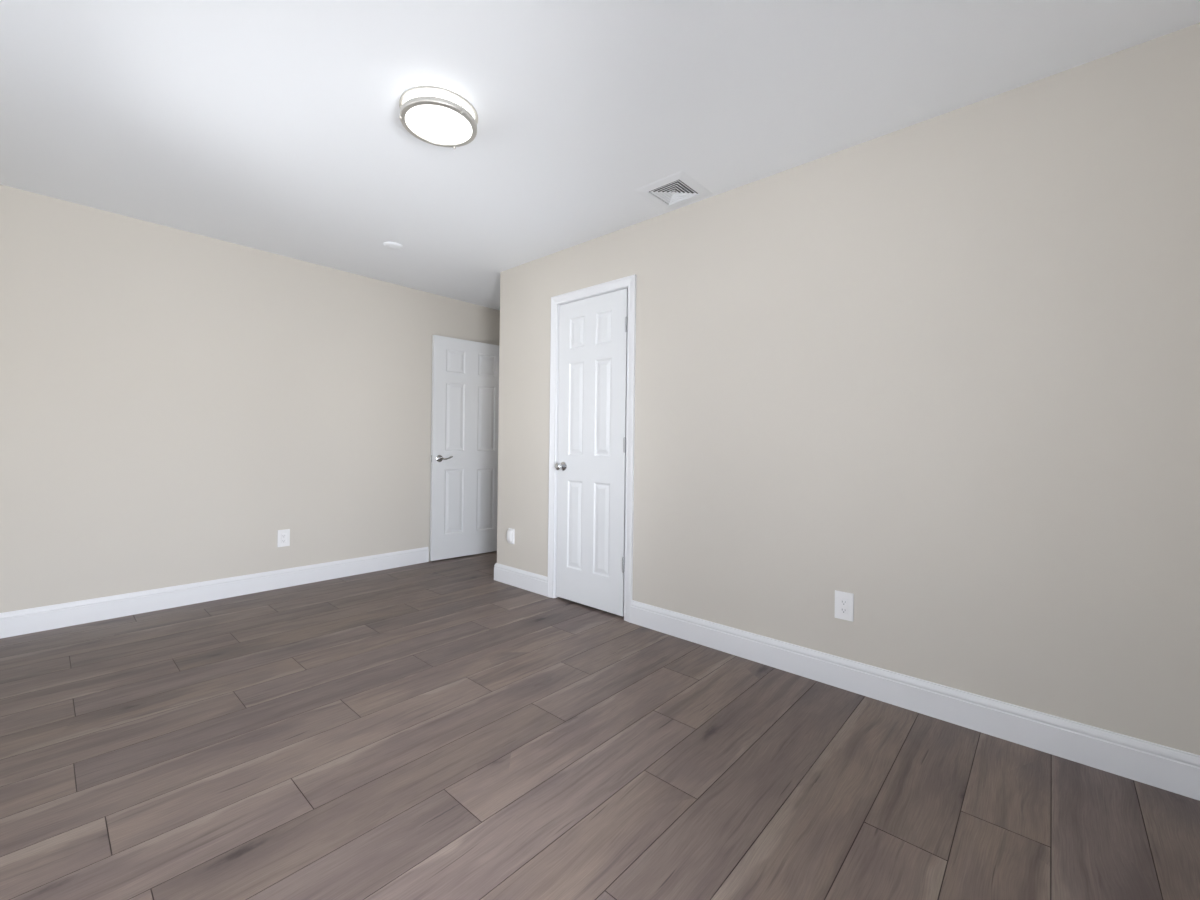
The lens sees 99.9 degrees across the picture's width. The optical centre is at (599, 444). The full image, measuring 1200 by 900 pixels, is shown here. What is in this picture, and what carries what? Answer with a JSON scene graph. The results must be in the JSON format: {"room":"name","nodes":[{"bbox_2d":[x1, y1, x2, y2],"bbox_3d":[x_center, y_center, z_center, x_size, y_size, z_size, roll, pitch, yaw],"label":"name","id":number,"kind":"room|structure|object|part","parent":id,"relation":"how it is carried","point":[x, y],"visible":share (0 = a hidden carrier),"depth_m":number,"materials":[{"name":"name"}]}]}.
{"room":"empty bedroom","nodes":[
{"label":"empty bedroom","id":0,"kind":"room"},
{"bbox_2d":[0,184,499,612],"bbox_3d":[-1.900,-0.159,4.281,0.115,2.440,4.665,1,0,42],"label":"wall","id":1,"kind":"structure","parent":0,"point":[173,401],"depth_m":3.31,"materials":[{"name":"beige paint"}]},
{"bbox_2d":[0,547,428,638],"bbox_3d":[-2.453,0.987,3.582,0.016,0.134,2.676,1,0,42],"label":"baseboard","id":2,"kind":"structure","parent":1,"relation":"attached to","point":[31,620],"depth_m":3.29,"materials":[{"name":"white paint"}]},
{"bbox_2d":[277,529,289,546],"bbox_3d":[-2.333,0.692,3.718,0.008,0.125,0.080,1,0,42],"label":"wall outlet","id":3,"kind":"object","parent":1,"relation":"attached to","point":[283,536],"visible":1,"depth_m":3.71,"materials":[{"name":"white plastic"}]},
{"bbox_2d":[281,533,285,542],"bbox_3d":[-2.331,0.692,3.716,0.004,0.067,0.034,1,0,42],"label":"receptacle","id":4,"kind":"object","parent":3,"relation":"attached to","point":[283,535],"depth_m":3.71,"materials":[{"name":"white plastic"}]},
{"bbox_2d":[0,551,1199,899],"bbox_3d":[-0.071,1.124,2.704,4.966,0.080,4.780,1,0,42],"label":"floor","id":5,"kind":"structure","parent":0,"point":[443,729],"depth_m":1.66,"materials":[{"name":"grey wood"}]},
{"bbox_2d":[0,0,1199,309],"bbox_3d":[-0.040,-1.406,2.704,4.966,0.100,4.780,1,0,42],"label":"ceiling","id":6,"kind":"structure","parent":0,"point":[272,126],"depth_m":1.98,"materials":[{"name":"white paint"}]},
{"bbox_2d":[383,242,402,249],"bbox_3d":[-1.429,-1.365,3.480,0.128,0.016,0.128,1,0,42],"label":"smoke detector","id":7,"kind":"object","parent":6,"relation":"attached to","point":[390,245],"visible":1,"depth_m":3.46,"materials":[{"name":"white plastic"}]},
{"bbox_2d":[399,82,477,148],"bbox_3d":[-0.647,-1.320,2.033,0.303,0.086,0.303,1,0,42],"label":"ceiling light","id":8,"kind":"object","parent":6,"relation":"attached to","point":[434,113],"visible":1,"depth_m":1.97,"materials":[{"name":"white glass"}]},
{"bbox_2d":[634,171,712,210],"bbox_3d":[0.395,-1.390,2.700,0.304,0.090,0.304,1,0,42],"label":"ceiling vent","id":9,"kind":"object","parent":6,"relation":"in","point":[675,190],"visible":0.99,"depth_m":2.71,"materials":[{"name":"white metal"}]},
{"bbox_2d":[497,23,1199,754],"bbox_3d":[0.644,-0.127,2.775,3.789,2.440,0.115,1,0,42],"label":"wall","id":10,"kind":"structure","parent":0,"point":[941,373],"depth_m":2.03,"materials":[{"name":"beige paint"}]},
{"bbox_2d":[507,528,514,543],"bbox_3d":[-0.689,0.705,3.863,0.072,0.117,0.030,1,0,42],"label":"wall plate","id":11,"kind":"object","parent":10,"relation":"attached to","point":[510,532],"visible":1,"depth_m":3.85,"materials":[{"name":"white plastic"}]},
{"bbox_2d":[494,563,546,595],"bbox_3d":[-0.364,1.013,4.057,0.628,0.134,0.728,1,0,42],"label":"baseboard","id":12,"kind":"structure","parent":10,"relation":"attached to","point":[536,583],"depth_m":3.77,"materials":[{"name":"white paint"}]},
{"bbox_2d":[555,288,627,615],"bbox_3d":[-0.079,0.047,3.324,0.619,2.042,0.103,1,0,42],"label":"door","id":13,"kind":"structure","parent":10,"relation":"in","point":[590,466],"depth_m":3.32,"materials":[{"name":"white paint"}]},
{"bbox_3d":[-0.275,0.151,3.475,0.064,0.064,0.068,1,0,42],"label":"knob","id":14,"kind":"part","parent":13,"relation":"part of","materials":[{"name":"silver metal"}]},
{"bbox_2d":[547,274,636,622],"bbox_3d":[-0.037,0.022,3.373,0.753,2.124,0.132,1,0,42],"label":"door frame","id":15,"kind":"structure","parent":10,"relation":"attached to","point":[629,282],"depth_m":3.22,"materials":[{"name":"white paint"}]},
{"bbox_2d":[834,590,853,621],"bbox_3d":[1.100,0.728,2.274,0.080,0.125,0.008,1,0,42],"label":"wall outlet","id":16,"kind":"object","parent":10,"relation":"attached to","point":[844,601],"visible":1,"depth_m":2.27,"materials":[{"name":"white plastic"}]},
{"bbox_2d":[840,598,847,613],"bbox_3d":[1.099,0.728,2.272,0.034,0.067,0.004,1,0,42],"label":"receptacle","id":17,"kind":"object","parent":16,"relation":"attached to","point":[843,601],"depth_m":2.27,"materials":[{"name":"white plastic"}]},
{"bbox_2d":[631,600,1199,800],"bbox_3d":[1.094,1.032,2.271,2.423,0.134,0.016,1,0,42],"label":"baseboard","id":18,"kind":"structure","parent":10,"relation":"attached to","point":[1170,769],"depth_m":1.98,"materials":[{"name":"white paint"}]},
{"bbox_3d":[-0.643,-0.143,4.887,0.947,2.440,0.115,1,0,42],"label":"wall","id":19,"kind":"structure","parent":0,"visible":0},
{"bbox_2d":[430,335,498,560],"bbox_3d":[-1.233,0.035,4.806,0.772,2.044,0.105,1,0,-43],"label":"door","id":20,"kind":"structure","parent":19,"relation":"in","point":[465,373],"depth_m":4.76,"materials":[{"name":"white paint"}]},
{"bbox_3d":[-1.417,0.129,4.603,0.146,0.066,0.058,1,0,-43],"label":"lever","id":21,"kind":"part","parent":20,"relation":"part of","materials":[{"name":"silver metal"}]}
]}

